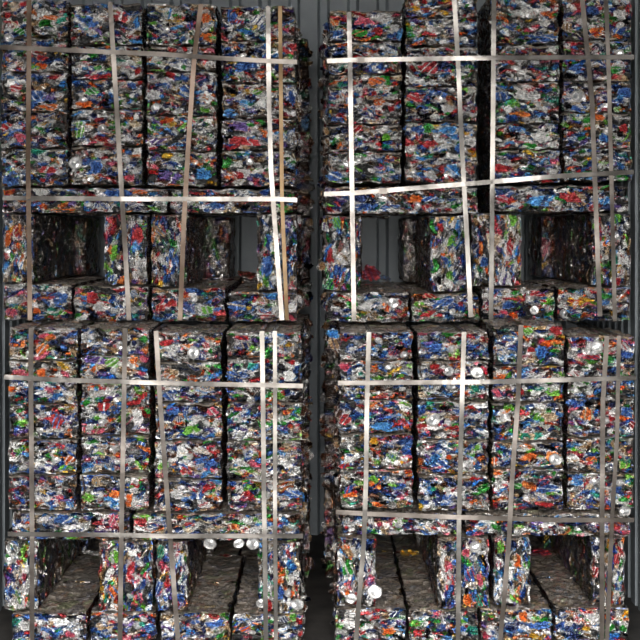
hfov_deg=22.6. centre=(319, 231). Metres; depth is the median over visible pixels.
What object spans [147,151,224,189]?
bale
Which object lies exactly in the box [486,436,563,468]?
bale
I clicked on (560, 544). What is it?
bale
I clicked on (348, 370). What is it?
bale
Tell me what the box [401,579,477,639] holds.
bale
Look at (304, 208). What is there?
bale
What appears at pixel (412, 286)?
bale
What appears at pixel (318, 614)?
floor
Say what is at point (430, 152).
bale
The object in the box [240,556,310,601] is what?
bale
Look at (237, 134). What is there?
bale
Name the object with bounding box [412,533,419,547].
bale
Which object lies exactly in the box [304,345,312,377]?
bale
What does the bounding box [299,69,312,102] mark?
bale
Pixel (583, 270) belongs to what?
bale
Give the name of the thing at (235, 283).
bale
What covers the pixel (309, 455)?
bale
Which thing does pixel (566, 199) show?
bale
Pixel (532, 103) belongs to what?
bale
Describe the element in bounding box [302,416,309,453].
bale
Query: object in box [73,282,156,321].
bale
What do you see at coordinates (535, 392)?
bale
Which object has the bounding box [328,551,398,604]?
bale
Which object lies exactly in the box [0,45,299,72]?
strap
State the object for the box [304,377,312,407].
bale
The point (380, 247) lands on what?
wall
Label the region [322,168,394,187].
bale
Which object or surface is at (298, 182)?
bale
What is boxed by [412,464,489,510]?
bale
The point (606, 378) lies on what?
strap
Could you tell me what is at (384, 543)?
bale
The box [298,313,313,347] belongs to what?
bale
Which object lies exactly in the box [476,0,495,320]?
strap
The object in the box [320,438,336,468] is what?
bale
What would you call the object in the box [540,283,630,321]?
bale
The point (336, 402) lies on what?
bale
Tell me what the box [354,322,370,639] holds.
strap
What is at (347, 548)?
bale
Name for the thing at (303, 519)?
bale
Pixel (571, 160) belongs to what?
bale
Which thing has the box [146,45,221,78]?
bale
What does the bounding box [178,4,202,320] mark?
strap
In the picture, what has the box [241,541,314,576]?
bale
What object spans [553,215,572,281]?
bale
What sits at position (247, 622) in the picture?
bale
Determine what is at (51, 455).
bale
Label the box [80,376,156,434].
bale
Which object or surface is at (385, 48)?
bale
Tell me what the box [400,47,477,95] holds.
bale
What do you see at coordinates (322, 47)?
bale
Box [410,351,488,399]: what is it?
bale
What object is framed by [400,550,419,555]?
can
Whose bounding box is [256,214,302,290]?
bale
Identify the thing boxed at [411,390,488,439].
bale
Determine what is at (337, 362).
bale
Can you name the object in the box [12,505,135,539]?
bale
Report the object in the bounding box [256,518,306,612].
bale
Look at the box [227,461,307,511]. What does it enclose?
bale
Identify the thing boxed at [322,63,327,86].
bale
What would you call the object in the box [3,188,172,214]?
bale
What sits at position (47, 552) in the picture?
bale
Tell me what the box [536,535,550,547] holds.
bale
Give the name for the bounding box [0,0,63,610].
wall
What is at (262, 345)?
strap
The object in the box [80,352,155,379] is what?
bale
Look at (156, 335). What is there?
strap
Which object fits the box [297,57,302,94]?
bale
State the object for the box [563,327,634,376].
bale
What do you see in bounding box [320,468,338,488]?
bale
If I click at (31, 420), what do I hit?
strap
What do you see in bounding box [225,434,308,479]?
bale
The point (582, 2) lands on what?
strap
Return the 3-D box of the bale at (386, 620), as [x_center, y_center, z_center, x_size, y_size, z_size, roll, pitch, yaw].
[0.182,1.474,6.258,0.290,0.132,0.546,0,0,0]
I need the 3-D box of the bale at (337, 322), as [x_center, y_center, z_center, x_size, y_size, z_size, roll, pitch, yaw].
[0.200,0.427,6.802,0.305,0.114,0.541,0,0,0]
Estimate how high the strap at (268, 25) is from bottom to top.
1.262 m
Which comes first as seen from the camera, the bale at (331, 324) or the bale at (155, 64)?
the bale at (155, 64)
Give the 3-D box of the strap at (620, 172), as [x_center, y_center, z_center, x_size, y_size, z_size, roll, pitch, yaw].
[0.633,-0.195,6.633,1.248,0.106,0.534,0,0,0]
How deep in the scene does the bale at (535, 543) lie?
7.28 m
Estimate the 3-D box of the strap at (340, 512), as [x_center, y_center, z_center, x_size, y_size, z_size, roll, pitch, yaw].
[0.616,1.060,6.233,1.125,0.047,0.534,0,0,0]
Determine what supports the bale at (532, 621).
on the floor
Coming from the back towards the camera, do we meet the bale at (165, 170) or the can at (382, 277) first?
the can at (382, 277)
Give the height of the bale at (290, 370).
0.170 m
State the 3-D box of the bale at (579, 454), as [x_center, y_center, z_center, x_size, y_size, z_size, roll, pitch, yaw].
[1.052,0.838,6.268,0.261,0.140,0.543,0,0,0]
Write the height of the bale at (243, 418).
0.148 m
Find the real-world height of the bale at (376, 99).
0.205 m
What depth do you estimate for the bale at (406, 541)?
7.29 m
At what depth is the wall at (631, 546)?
6.61 m
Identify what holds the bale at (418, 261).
on the bale at (412, 286)
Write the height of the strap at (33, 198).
0.026 m
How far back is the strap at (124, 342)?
5.98 m
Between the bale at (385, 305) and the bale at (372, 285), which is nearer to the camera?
the bale at (385, 305)
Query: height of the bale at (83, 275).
0.148 m
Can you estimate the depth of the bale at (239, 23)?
6.41 m
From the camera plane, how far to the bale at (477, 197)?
7.18 m
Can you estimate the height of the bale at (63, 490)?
0.140 m
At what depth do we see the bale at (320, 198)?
7.53 m
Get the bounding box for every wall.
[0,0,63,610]
[69,0,575,534]
[576,0,639,610]
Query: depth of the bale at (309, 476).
7.11 m
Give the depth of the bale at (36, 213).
7.11 m
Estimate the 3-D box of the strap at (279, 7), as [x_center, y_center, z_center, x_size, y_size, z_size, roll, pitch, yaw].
[-0.145,-0.275,6.916,0.043,1.262,1.088,0,0,0]
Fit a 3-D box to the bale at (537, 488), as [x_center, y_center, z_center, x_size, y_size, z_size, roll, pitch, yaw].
[0.780,0.966,6.270,0.275,0.162,0.538,0,0,0]
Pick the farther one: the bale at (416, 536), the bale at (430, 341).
the bale at (416, 536)
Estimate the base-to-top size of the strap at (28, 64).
1.286 m
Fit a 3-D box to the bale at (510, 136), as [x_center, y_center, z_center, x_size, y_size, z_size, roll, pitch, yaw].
[0.818,-0.382,6.657,0.286,0.109,0.544,0,0,0]
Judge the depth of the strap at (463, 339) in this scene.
5.98 m
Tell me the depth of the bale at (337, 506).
6.68 m
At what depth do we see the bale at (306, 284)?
7.50 m
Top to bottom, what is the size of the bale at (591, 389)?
0.080 m
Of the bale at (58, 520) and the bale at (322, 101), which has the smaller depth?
the bale at (58, 520)
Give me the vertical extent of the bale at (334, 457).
0.151 m
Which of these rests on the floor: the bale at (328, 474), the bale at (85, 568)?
the bale at (85, 568)
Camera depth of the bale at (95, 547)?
7.26 m
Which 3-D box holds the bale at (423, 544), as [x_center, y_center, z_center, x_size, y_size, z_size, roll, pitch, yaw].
[0.536,1.277,6.804,0.204,0.271,0.536,0,0,0]
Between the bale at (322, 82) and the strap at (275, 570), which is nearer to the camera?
the strap at (275, 570)
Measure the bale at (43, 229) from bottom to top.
0.281 m
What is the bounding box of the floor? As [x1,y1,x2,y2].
[0,534,639,639]
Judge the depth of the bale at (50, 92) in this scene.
6.39 m
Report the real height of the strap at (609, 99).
1.306 m
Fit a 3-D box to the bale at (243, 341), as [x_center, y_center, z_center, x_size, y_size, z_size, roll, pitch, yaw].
[-0.204,0.424,6.255,0.300,0.106,0.541,0,0,0]
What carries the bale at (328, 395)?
on the bale at (328, 421)
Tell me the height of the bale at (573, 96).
0.130 m
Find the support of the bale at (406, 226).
on the bale
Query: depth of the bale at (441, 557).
6.00 m
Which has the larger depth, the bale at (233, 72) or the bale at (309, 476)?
the bale at (309, 476)
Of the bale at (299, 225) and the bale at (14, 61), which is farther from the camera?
the bale at (299, 225)
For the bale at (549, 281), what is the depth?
7.22 m
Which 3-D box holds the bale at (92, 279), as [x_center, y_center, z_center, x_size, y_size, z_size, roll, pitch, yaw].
[-1.131,0.281,7.204,0.283,0.155,0.537,0,0,0]
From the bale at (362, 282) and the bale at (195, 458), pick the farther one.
the bale at (362, 282)
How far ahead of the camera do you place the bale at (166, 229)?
6.42 m
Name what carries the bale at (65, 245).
on the bale at (92, 279)
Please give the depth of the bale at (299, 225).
6.96 m
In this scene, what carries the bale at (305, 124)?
on the bale at (305, 150)
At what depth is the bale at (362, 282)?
7.65 m
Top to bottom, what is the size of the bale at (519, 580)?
0.267 m
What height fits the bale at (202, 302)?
0.143 m
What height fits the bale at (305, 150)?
0.152 m
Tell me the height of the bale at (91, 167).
0.161 m
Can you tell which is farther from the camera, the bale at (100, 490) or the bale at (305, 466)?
the bale at (305, 466)
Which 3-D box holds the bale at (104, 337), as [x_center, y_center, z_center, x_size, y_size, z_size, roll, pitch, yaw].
[-0.768,0.411,6.255,0.265,0.110,0.544,0,0,0]
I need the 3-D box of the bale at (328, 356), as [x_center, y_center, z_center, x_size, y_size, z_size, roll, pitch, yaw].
[0.158,0.585,7.333,0.322,0.140,0.479,0,0,0]
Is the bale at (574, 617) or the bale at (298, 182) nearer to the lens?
the bale at (574, 617)
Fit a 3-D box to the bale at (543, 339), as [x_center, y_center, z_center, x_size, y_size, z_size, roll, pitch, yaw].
[0.782,0.424,6.254,0.275,0.159,0.541,0,0,0]
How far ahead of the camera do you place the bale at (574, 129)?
6.41 m
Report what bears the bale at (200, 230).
on the bale at (235, 283)
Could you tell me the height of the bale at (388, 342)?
0.123 m
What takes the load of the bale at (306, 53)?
on the bale at (305, 79)
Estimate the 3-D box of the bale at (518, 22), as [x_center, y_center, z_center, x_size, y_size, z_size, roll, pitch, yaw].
[0.818,-0.852,6.672,0.285,0.209,0.543,0,0,0]
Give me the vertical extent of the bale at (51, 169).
0.157 m
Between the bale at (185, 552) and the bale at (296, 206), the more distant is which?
the bale at (296, 206)
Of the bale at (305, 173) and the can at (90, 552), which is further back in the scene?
the bale at (305, 173)
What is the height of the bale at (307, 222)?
0.292 m
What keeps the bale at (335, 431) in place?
on the bale at (334, 457)
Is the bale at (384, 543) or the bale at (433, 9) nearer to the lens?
the bale at (433, 9)
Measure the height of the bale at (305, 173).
0.152 m
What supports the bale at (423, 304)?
on the bale at (430, 341)
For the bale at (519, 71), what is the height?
0.153 m
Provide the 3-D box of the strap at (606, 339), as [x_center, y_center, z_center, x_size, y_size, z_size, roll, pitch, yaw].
[1.063,0.959,6.516,0.037,1.150,1.087,0,0,0]
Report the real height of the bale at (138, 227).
0.289 m
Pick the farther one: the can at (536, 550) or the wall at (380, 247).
the wall at (380, 247)
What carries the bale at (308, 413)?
on the bale at (309, 455)
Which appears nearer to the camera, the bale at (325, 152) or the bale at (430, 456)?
the bale at (430, 456)
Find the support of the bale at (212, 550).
on the bale at (225, 548)
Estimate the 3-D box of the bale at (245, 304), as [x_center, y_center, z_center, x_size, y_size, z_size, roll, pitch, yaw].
[-0.218,0.299,6.652,0.309,0.127,0.544,0,0,0]
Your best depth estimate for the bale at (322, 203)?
7.09 m
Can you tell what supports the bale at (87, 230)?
on the bale
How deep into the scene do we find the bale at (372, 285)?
7.17 m
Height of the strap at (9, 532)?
0.026 m
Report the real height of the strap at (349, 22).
1.242 m
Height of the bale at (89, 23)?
0.173 m
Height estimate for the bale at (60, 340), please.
0.129 m
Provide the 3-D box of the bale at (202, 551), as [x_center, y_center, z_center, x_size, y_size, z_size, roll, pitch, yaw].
[-0.556,1.294,6.804,0.127,0.267,0.536,0,0,0]
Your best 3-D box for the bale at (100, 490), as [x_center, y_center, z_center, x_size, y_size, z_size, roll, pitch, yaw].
[-0.769,0.975,6.248,0.266,0.144,0.545,0,0,0]
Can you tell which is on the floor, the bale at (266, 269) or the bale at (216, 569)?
the bale at (216, 569)
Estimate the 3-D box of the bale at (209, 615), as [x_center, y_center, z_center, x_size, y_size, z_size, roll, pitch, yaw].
[-0.469,1.483,6.271,0.273,0.113,0.543,0,0,0]
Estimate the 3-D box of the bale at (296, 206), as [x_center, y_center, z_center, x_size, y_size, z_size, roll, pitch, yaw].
[-0.341,-0.124,7.204,0.520,0.105,0.537,0,0,0]
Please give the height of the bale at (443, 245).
0.310 m
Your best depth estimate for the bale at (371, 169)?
6.41 m
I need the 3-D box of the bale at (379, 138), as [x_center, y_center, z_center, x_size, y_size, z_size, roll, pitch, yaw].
[0.171,-0.376,6.664,0.321,0.113,0.546,0,0,0]
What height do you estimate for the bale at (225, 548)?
0.116 m
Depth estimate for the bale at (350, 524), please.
6.02 m
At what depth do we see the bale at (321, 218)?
6.96 m
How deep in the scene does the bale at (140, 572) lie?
6.00 m
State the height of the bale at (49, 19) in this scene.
0.175 m
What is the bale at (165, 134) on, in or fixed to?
on the bale at (165, 170)
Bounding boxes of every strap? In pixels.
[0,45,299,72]
[2,196,299,203]
[3,372,305,387]
[7,516,305,537]
[26,0,32,320]
[29,320,52,639]
[108,2,131,320]
[118,320,140,639]
[154,321,180,639]
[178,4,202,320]
[260,322,268,639]
[266,6,283,320]
[273,321,280,639]
[278,6,288,320]
[322,170,634,197]
[325,55,634,66]
[333,490,633,521]
[335,371,635,384]
[347,12,355,321]
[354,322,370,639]
[448,321,465,639]
[452,0,472,317]
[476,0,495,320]
[498,317,522,639]
[567,321,608,639]
[578,321,620,639]
[580,0,601,316]
[604,0,616,321]
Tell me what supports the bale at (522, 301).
on the bale at (543, 339)
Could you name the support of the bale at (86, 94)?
on the bale at (89, 128)
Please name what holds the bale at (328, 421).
on the bale at (327, 462)
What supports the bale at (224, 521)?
on the bale at (289, 558)
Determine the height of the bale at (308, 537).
0.274 m
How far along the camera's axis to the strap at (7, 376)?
5.97 m
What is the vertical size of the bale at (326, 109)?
0.205 m
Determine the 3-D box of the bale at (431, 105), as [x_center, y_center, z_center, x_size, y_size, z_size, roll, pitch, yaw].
[0.484,-0.510,6.667,0.297,0.149,0.545,0,0,0]
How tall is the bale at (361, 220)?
0.316 m
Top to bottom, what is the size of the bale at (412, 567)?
0.129 m
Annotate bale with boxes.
[0,0,71,41]
[0,72,76,113]
[0,111,72,149]
[0,148,85,188]
[1,38,74,76]
[2,214,55,282]
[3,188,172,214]
[3,279,90,320]
[3,536,61,610]
[8,320,95,359]
[8,355,84,403]
[8,435,83,473]
[8,469,81,510]
[9,400,82,438]
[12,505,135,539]
[12,582,99,639]
[36,213,179,215]
[48,276,105,282]
[53,215,75,278]
[60,539,80,576]
[60,555,99,582]
[66,275,105,276]
[69,146,154,188]
[69,216,99,275]
[70,3,148,50]
[71,45,148,84]
[71,80,147,113]
[71,109,147,149]
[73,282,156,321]
[78,539,99,555]
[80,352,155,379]
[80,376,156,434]
[80,467,155,510]
[80,538,95,550]
[81,320,163,355]
[81,426,156,472]
[89,600,160,639]
[98,538,158,611]
[103,214,152,284]
[132,492,306,549]
[145,71,224,123]
[145,115,223,153]
[146,4,222,55]
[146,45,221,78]
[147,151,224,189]
[151,214,197,286]
[151,283,232,321]
[154,324,228,361]
[154,356,227,401]
[154,430,227,478]
[154,469,227,511]
[155,393,227,439]
[155,539,198,610]
[160,581,236,639]
[170,188,298,214]
[191,279,238,290]
[196,196,300,216]
[196,216,205,281]
[197,540,207,578]
[197,556,242,592]
[203,275,242,284]
[205,216,235,278]
[206,539,242,556]
[208,540,218,552]
[220,5,298,45]
[221,41,299,89]
[221,150,299,189]
[222,83,301,125]
[222,118,300,155]
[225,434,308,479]
[226,323,305,358]
[226,352,308,402]
[226,400,307,440]
[227,287,302,322]
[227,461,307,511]
[232,583,307,639]
[236,283,304,309]
[236,317,309,337]
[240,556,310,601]
[241,193,314,217]
[241,276,312,307]
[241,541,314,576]
[244,161,301,192]
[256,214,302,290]
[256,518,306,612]
[296,27,302,59]
[296,130,302,156]
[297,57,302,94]
[297,108,303,129]
[298,163,314,193]
[298,222,301,284]
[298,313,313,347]
[299,38,312,69]
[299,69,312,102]
[299,101,312,131]
[299,132,314,165]
[299,217,313,277]
[301,518,305,575]
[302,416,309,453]
[303,343,308,382]
[303,451,306,478]
[303,484,311,552]
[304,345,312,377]
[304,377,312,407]
[304,407,311,433]
[304,461,312,492]
[305,437,313,467]
[316,215,361,290]
[317,160,325,190]
[318,67,326,97]
[318,96,326,126]
[318,217,322,272]
[318,218,362,283]
[318,403,335,438]
[319,30,326,60]
[319,196,389,218]
[319,344,336,378]
[320,127,326,161]
[320,186,477,215]
[320,281,393,306]
[320,376,336,408]
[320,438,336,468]
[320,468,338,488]
[320,479,338,548]
[321,197,457,216]
[321,283,400,311]
[321,314,335,347]
[321,534,393,577]
[322,30,328,57]
[322,41,401,85]
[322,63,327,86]
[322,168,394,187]
[322,287,409,322]
[323,10,402,43]
[323,74,401,125]
[323,91,327,126]
[323,124,401,153]
[323,135,327,158]
[325,151,401,186]
[325,323,412,359]
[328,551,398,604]
[330,578,406,639]
[331,514,382,606]
[332,429,412,469]
[332,453,338,483]
[332,492,339,565]
[333,354,338,379]
[333,389,338,413]
[333,417,337,440]
[334,355,412,399]
[335,391,412,432]
[336,321,404,328]
[336,462,413,508]
[338,493,461,535]
[390,534,420,558]
[391,281,417,284]
[395,552,428,586]
[398,218,415,281]
[399,123,477,186]
[399,284,428,289]
[400,0,477,26]
[400,17,477,53]
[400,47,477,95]
[400,86,477,127]
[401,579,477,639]
[405,288,478,322]
[410,323,488,359]
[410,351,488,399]
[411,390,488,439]
[411,426,488,474]
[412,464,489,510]
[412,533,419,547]
[414,218,423,287]
[419,534,428,572]
[421,215,466,291]
[427,528,489,608]
[461,504,629,536]
[466,213,521,285]
[472,284,554,321]
[477,0,558,55]
[477,45,559,91]
[477,81,559,130]
[477,123,559,155]
[477,185,628,213]
[477,197,588,214]
[477,579,553,639]
[478,149,560,186]
[480,318,564,365]
[485,359,564,401]
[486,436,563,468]
[487,396,562,440]
[487,463,563,509]
[488,534,530,606]
[523,279,582,283]
[528,216,553,277]
[528,534,554,551]
[529,551,571,584]
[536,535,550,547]
[536,577,628,639]
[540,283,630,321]
[547,148,631,185]
[551,535,570,572]
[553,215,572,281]
[555,112,630,150]
[556,0,632,45]
[556,40,631,85]
[558,82,631,114]
[558,431,633,473]
[560,393,635,436]
[562,373,633,397]
[562,468,634,515]
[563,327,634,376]
[569,534,625,605]
[571,213,630,285]
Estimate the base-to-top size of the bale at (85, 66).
0.141 m
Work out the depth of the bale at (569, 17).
6.40 m
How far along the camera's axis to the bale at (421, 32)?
6.40 m
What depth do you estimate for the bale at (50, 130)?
6.40 m
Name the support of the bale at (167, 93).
on the bale at (165, 134)
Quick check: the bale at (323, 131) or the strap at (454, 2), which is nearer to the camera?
the strap at (454, 2)
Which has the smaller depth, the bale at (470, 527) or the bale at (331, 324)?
the bale at (470, 527)
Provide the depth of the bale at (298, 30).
6.96 m
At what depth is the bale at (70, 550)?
6.75 m
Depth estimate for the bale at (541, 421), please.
6.01 m
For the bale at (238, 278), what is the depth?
7.51 m
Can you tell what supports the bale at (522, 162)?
on the bale at (566, 199)
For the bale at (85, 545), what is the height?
0.267 m
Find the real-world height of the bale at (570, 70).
0.169 m
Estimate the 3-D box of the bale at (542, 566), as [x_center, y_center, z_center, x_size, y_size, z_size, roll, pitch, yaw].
[1.020,1.473,6.804,0.286,0.134,0.536,0,0,0]
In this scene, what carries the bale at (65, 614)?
on the floor
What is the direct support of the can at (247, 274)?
on the bale at (250, 285)
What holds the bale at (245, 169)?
on the bale at (193, 207)
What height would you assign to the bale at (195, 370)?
0.159 m
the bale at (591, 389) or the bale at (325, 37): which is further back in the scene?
the bale at (325, 37)
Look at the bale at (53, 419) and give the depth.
6.02 m
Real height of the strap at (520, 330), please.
1.191 m
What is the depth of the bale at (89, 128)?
6.39 m
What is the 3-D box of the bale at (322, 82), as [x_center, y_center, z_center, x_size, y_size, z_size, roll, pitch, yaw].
[0.167,-0.719,7.732,0.356,0.158,0.484,0,0,0]
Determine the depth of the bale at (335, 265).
6.41 m
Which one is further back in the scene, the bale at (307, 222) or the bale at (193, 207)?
the bale at (307, 222)
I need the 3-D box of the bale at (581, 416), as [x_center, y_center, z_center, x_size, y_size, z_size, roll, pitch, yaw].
[1.054,0.696,6.274,0.268,0.155,0.539,0,0,0]
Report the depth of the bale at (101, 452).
6.01 m
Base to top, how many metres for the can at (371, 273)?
0.081 m
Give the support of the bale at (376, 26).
on the bale at (385, 48)
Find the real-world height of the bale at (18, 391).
0.166 m
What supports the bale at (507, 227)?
on the bale at (522, 301)
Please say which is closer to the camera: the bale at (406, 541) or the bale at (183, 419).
the bale at (183, 419)
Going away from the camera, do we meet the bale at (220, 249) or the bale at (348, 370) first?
the bale at (348, 370)
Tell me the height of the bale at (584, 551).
0.263 m
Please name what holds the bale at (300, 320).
on the bale at (304, 371)
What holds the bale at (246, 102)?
on the bale at (237, 134)
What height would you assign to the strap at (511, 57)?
0.035 m
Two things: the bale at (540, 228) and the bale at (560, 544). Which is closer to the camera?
the bale at (560, 544)
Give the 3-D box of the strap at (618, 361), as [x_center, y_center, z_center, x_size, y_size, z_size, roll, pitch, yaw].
[1.094,0.958,6.516,0.060,1.149,1.088,0,0,0]
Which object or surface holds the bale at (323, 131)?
on the bale at (321, 183)
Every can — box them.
[82,550,98,555]
[237,271,255,278]
[362,264,380,280]
[379,275,390,280]
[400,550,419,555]
[530,548,550,554]
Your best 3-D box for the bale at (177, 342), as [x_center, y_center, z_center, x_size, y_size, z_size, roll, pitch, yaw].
[-0.495,0.429,6.250,0.260,0.118,0.549,0,0,0]
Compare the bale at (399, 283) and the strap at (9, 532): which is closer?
the strap at (9, 532)
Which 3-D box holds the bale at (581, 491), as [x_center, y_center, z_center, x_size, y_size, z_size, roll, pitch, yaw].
[1.053,0.985,6.267,0.262,0.163,0.548,0,0,0]
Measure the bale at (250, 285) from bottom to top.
0.127 m
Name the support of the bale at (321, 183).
on the bale at (320, 198)
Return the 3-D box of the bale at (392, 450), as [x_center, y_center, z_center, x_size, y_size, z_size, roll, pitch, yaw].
[0.199,0.823,6.258,0.303,0.140,0.540,0,0,0]
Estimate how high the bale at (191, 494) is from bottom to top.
0.129 m
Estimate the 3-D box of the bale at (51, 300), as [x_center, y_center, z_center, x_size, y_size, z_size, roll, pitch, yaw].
[-1.131,0.281,6.671,0.283,0.155,0.541,0,0,0]
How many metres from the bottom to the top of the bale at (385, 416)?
0.132 m
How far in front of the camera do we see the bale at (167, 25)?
6.40 m
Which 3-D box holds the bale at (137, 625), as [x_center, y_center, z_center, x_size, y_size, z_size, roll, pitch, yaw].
[-0.740,1.482,6.268,0.258,0.116,0.547,0,0,0]
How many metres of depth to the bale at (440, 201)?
6.41 m
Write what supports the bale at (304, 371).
on the bale
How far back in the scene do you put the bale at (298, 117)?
6.96 m
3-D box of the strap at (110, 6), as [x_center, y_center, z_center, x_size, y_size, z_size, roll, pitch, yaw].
[-0.799,-0.282,6.917,0.094,1.278,1.086,0,0,0]
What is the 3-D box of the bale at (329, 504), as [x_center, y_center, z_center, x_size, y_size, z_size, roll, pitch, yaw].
[0.102,1.279,7.333,0.207,0.276,0.483,0,0,0]
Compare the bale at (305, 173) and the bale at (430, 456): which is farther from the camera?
the bale at (305, 173)
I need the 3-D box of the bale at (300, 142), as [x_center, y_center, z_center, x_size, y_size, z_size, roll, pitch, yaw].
[-0.236,-0.390,7.204,0.329,0.133,0.537,0,0,0]

